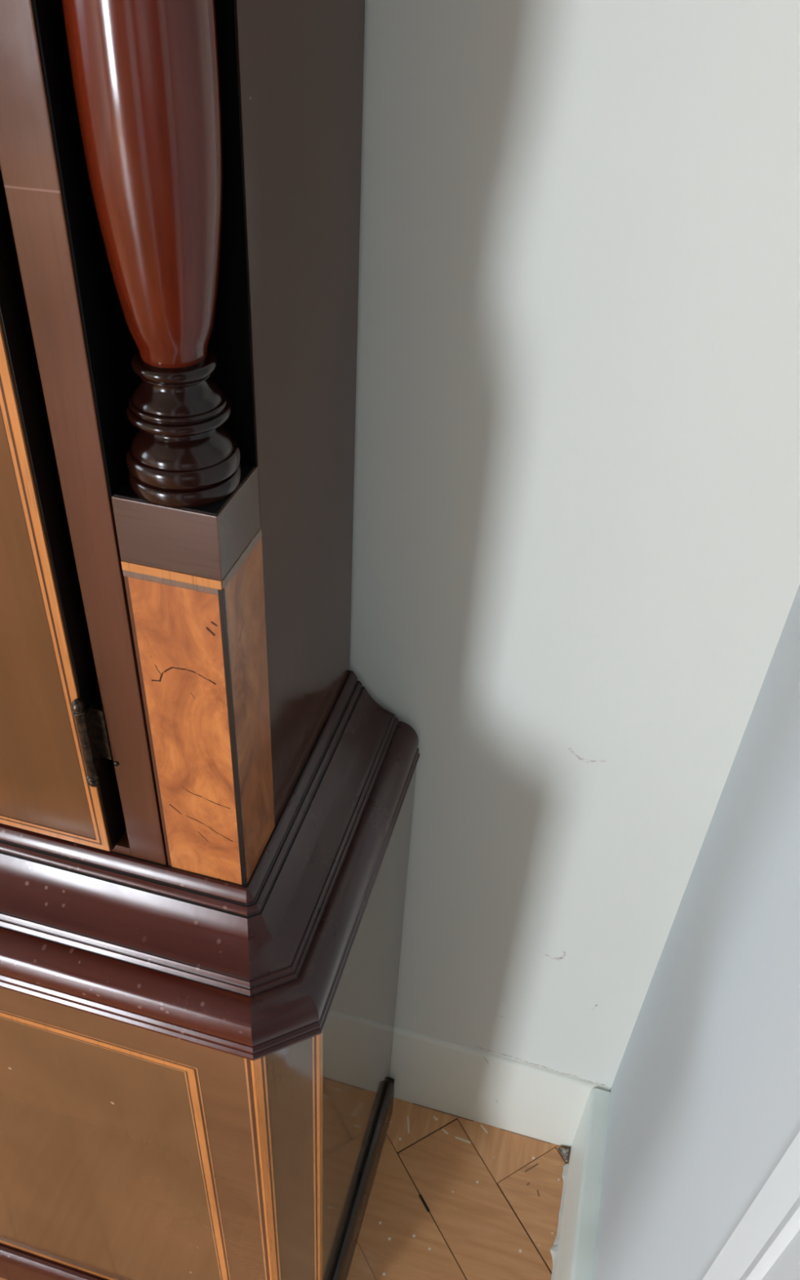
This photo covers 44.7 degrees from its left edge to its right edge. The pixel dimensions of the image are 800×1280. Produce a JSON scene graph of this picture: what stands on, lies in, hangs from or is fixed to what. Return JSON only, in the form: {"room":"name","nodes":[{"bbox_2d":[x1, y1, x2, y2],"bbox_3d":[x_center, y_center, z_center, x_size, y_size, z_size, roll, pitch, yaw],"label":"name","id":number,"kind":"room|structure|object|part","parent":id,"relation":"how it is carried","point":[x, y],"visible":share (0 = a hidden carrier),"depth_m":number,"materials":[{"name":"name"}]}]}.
{"room":"living room","nodes":[
{"label":"living room","id":0,"kind":"room"},
{"bbox_2d":[0,1097,570,1279],"bbox_3d":[-1.783,1.411,-0.282,3.018,0.030,4.004,12,39,10],"label":"floor","id":1,"kind":"structure","parent":0,"point":[452,1197],"depth_m":0.93,"materials":[{"name":"brown wood"}]},
{"bbox_2d":[0,0,419,1279],"bbox_3d":[-0.226,-0.287,0.325,0.498,2.019,0.254,12,39,10],"label":"clock","id":2,"kind":"object","parent":1,"relation":"on","point":[206,815],"visible":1,"depth_m":0.47,"materials":[{"name":"brown wood"}]},
{"bbox_3d":[-0.243,-0.217,0.310,0.226,0.776,0.020,12,39,10],"label":"door","id":3,"kind":"part","parent":2,"relation":"part of","materials":[{"name":"brown wood"}]},
{"bbox_3d":[-0.294,0.363,0.699,0.337,0.396,0.001,12,39,10],"label":"panel","id":4,"kind":"part","parent":2,"relation":"part of","materials":[{"name":"brown wood"}]},
{"bbox_3d":[-0.260,0.099,0.583,0.243,0.058,0.043,12,39,10],"label":"rail","id":5,"kind":"part","parent":2,"relation":"part of","materials":[{"name":"brown wood"}]},
{"bbox_3d":[-0.100,0.064,0.475,0.041,0.223,0.001,12,39,10],"label":"burl panel","id":6,"kind":"part","parent":2,"relation":"part of","materials":[{"name":"orange wood"}]},
{"bbox_3d":[-0.249,0.082,0.623,0.484,0.067,0.245,12,39,10],"label":"waist moulding","id":7,"kind":"part","parent":2,"relation":"part of","materials":[{"name":"red wood"}]},
{"bbox_3d":[-0.073,0.054,0.486,0.001,0.226,0.042,12,39,10],"label":"burl panel","id":8,"kind":"part","parent":2,"relation":"part of","materials":[{"name":"orange wood"}]},
{"bbox_2d":[558,1147,568,1162],"bbox_3d":[0.163,0.513,0.970,0.011,0.006,0.012,12,39,10],"label":"crumb","id":9,"kind":"object","parent":1,"relation":"on","point":[564,1152],"visible":1,"depth_m":0.97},
{"bbox_2d":[349,0,799,1089],"bbox_3d":[-1.185,-0.865,0.452,3.258,2.730,0.120,12,39,10],"label":"wall","id":10,"kind":"structure","parent":0,"point":[575,557],"depth_m":0.54,"materials":[{"name":"grey paint"}]},
{"bbox_2d":[389,1026,610,1148],"bbox_3d":[-0.155,0.390,0.997,0.717,0.134,0.004,12,39,10],"label":"baseboard","id":11,"kind":"structure","parent":10,"relation":"attached to","point":[535,1102],"depth_m":0.95,"materials":[{"name":"beige paint"}]},
{"bbox_2d":[592,584,799,1279],"bbox_3d":[-0.217,0.703,-1.438,0.120,2.730,4.124,12,39,10],"label":"wall","id":12,"kind":"structure","parent":0,"point":[704,1104],"depth_m":0.53,"materials":[{"name":"grey paint"}]},
{"bbox_2d":[550,1163,568,1279],"bbox_3d":[0.130,0.598,0.862,0.007,0.005,0.267,12,39,10],"label":"trim","id":13,"kind":"structure","parent":12,"relation":"attached to","point":[554,1249],"depth_m":0.92,"materials":[{"name":"white paint"}]},
{"bbox_2d":[554,1088,610,1279],"bbox_3d":[0.143,0.554,0.821,0.017,0.127,0.305,12,39,10],"label":"baseboard","id":14,"kind":"structure","parent":12,"relation":"attached to","point":[579,1228],"depth_m":0.85,"materials":[{"name":"white paint"}]},
{"bbox_2d":[702,1131,799,1279],"bbox_3d":[0.147,-0.106,0.064,0.014,2.100,0.066,12,39,10],"label":"trim","id":15,"kind":"structure","parent":12,"relation":"attached to","point":[765,1244],"depth_m":0.34,"materials":[{"name":"white paint"}]}
]}

